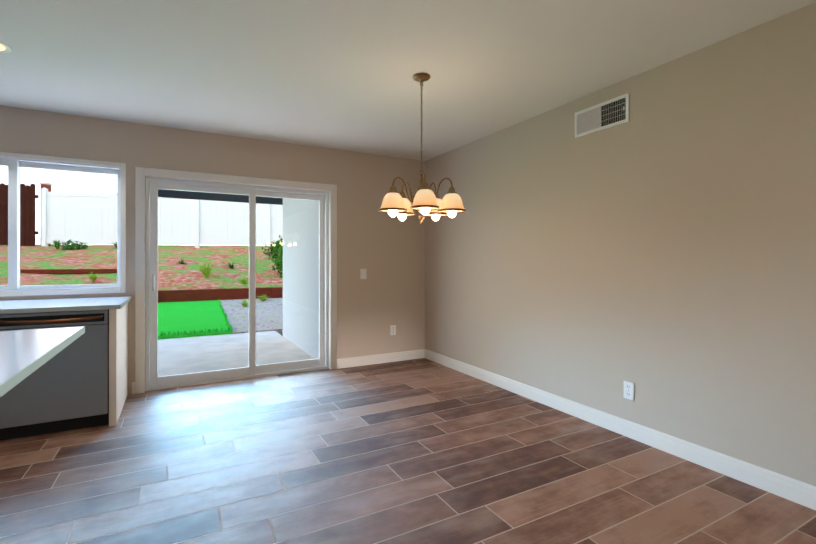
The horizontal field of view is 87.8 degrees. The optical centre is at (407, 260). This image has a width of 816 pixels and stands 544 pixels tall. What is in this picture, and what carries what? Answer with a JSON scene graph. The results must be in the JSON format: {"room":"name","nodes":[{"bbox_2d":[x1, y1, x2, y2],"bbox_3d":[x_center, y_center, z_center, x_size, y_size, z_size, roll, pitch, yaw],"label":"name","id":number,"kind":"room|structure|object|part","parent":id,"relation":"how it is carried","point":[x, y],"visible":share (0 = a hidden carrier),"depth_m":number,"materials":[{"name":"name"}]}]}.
{"room":"kitchen","nodes":[
{"label":"kitchen","id":0,"kind":"room"},
{"bbox_2d":[0,105,424,394],"bbox_3d":[-2.940,-0.024,3.645,7.090,2.440,0.150,0,0,-28],"label":"wall","id":1,"kind":"structure","parent":0,"point":[386,251],"depth_m":4.72,"materials":[{"name":"beige paint"}]},
{"bbox_2d":[0,152,125,296],"bbox_3d":[-3.202,-0.294,3.473,1.505,1.156,0.122,0,0,-28],"label":"window unit","id":2,"kind":"structure","parent":1,"relation":"in","point":[60,225],"depth_m":3.62,"materials":[{"name":"glass"}]},
{"bbox_2d":[135,167,336,393],"bbox_3d":[-1.654,0.175,4.325,1.890,2.045,0.149,0,0,-28],"label":"sliding door","id":3,"kind":"structure","parent":1,"relation":"attached to","point":[203,281],"depth_m":4.26,"materials":[{"name":"clear glass"}]},
{"bbox_3d":[-1.658,0.213,4.332,1.738,1.969,0.135,0,0,-28],"label":"vinyl sliding door frame","id":4,"kind":"part","parent":3,"relation":"part of","materials":[{"name":"white plastic"}]},
{"bbox_2d":[145,176,329,368],"bbox_3d":[-1.661,0.206,4.338,1.766,1.983,0.147,0,0,-28],"label":"liner","id":5,"kind":"object","parent":1,"relation":"attached to","point":[239,184],"visible":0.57,"depth_m":4.29,"materials":[{"name":"white paint"}]},
{"bbox_2d":[132,349,424,394],"bbox_3d":[-1.137,1.144,4.527,3.044,0.108,0.016,0,0,-28],"label":"baseboard","id":6,"kind":"structure","parent":1,"relation":"attached to","point":[376,359],"depth_m":4.94,"materials":[{"name":"white paint"}]},
{"bbox_2d":[360,269,365,278],"bbox_3d":[-0.510,0.148,4.870,0.074,0.118,0.011,0,0,-28],"label":"light switch","id":7,"kind":"object","parent":1,"relation":"attached to","point":[362,273],"visible":1,"depth_m":4.86,"materials":[{"name":"white plastic"}]},
{"bbox_2d":[390,325,395,334],"bbox_3d":[-0.177,0.824,5.051,0.074,0.118,0.008,0,0,-28],"label":"outlet","id":8,"kind":"object","parent":1,"relation":"attached to","point":[392,329],"visible":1,"depth_m":5.05,"materials":[{"name":"white plastic"}]},
{"bbox_2d":[0,358,815,543],"bbox_3d":[-1.026,1.240,0.272,7.240,0.100,7.900,0,0,-28],"label":"floor","id":9,"kind":"structure","parent":0,"point":[421,451],"depth_m":2.35,"materials":[{"name":"brown wood"}]},
{"bbox_2d":[0,326,84,396],"bbox_3d":[-1.271,0.750,0.055,1.400,0.880,3.750,0,0,-28],"label":"kitchen island","id":10,"kind":"object","parent":9,"relation":"on","point":[24,354],"visible":1,"depth_m":1.51,"materials":[{"name":"grey stone"}]},
{"bbox_2d":[0,296,131,440],"bbox_3d":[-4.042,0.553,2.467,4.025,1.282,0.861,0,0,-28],"label":"kitchen counter","id":11,"kind":"object","parent":9,"relation":"on","point":[81,381],"depth_m":2.97,"materials":[{"name":"grey stone"}]},
{"bbox_3d":[-4.066,0.771,2.482,3.997,0.847,0.811,0,0,-28],"label":"panel","id":12,"kind":"part","parent":11,"relation":"part of","materials":[{"name":"beige paint"}]},
{"bbox_2d":[0,0,815,160],"bbox_3d":[-1.026,-1.300,0.277,7.240,0.100,7.900,0,0,-28],"label":"ceiling","id":13,"kind":"structure","parent":0,"point":[335,74],"depth_m":2.62,"materials":[{"name":"white paint"}]},
{"bbox_2d":[0,41,11,52],"bbox_3d":[-2.405,-1.241,2.434,0.200,0.008,0.200,0,0,-28],"label":"recessed light","id":14,"kind":"object","parent":13,"relation":"in","point":[5,48],"visible":1,"depth_m":2.48,"materials":[{"name":"white paint"}]},
{"bbox_2d":[379,73,465,223],"bbox_3d":[0.076,-0.747,2.859,0.570,0.995,0.577,0,0,-28],"label":"chandelier","id":15,"kind":"object","parent":13,"relation":"hanging from","point":[427,202],"visible":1,"depth_m":2.76,"materials":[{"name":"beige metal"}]},
{"bbox_2d":[425,2,815,485],"bbox_3d":[2.090,-0.027,1.965,0.150,2.440,7.900,0,0,-28],"label":"wall","id":16,"kind":"structure","parent":0,"point":[658,249],"depth_m":2.67,"materials":[{"name":"beige paint"}]},
{"bbox_2d":[575,93,628,137],"bbox_3d":[1.392,-1.045,3.076,0.016,0.194,0.445,0,0,-28],"label":"air vent","id":17,"kind":"object","parent":16,"relation":"in","point":[605,115],"visible":1,"depth_m":3.06,"materials":[{"name":"white metal"}]},
{"bbox_2d":[424,349,815,509],"bbox_3d":[2.053,1.139,1.858,0.016,0.108,7.750,0,0,-28],"label":"baseboard","id":18,"kind":"structure","parent":16,"relation":"attached to","point":[791,489],"depth_m":2.68,"materials":[{"name":"white paint"}]},
{"bbox_2d":[624,381,633,400],"bbox_3d":[1.499,0.880,2.883,0.008,0.118,0.074,0,0,-28],"label":"outlet","id":19,"kind":"object","parent":16,"relation":"attached to","point":[628,390],"visible":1,"depth_m":2.88,"materials":[{"name":"white plastic"}]}
]}

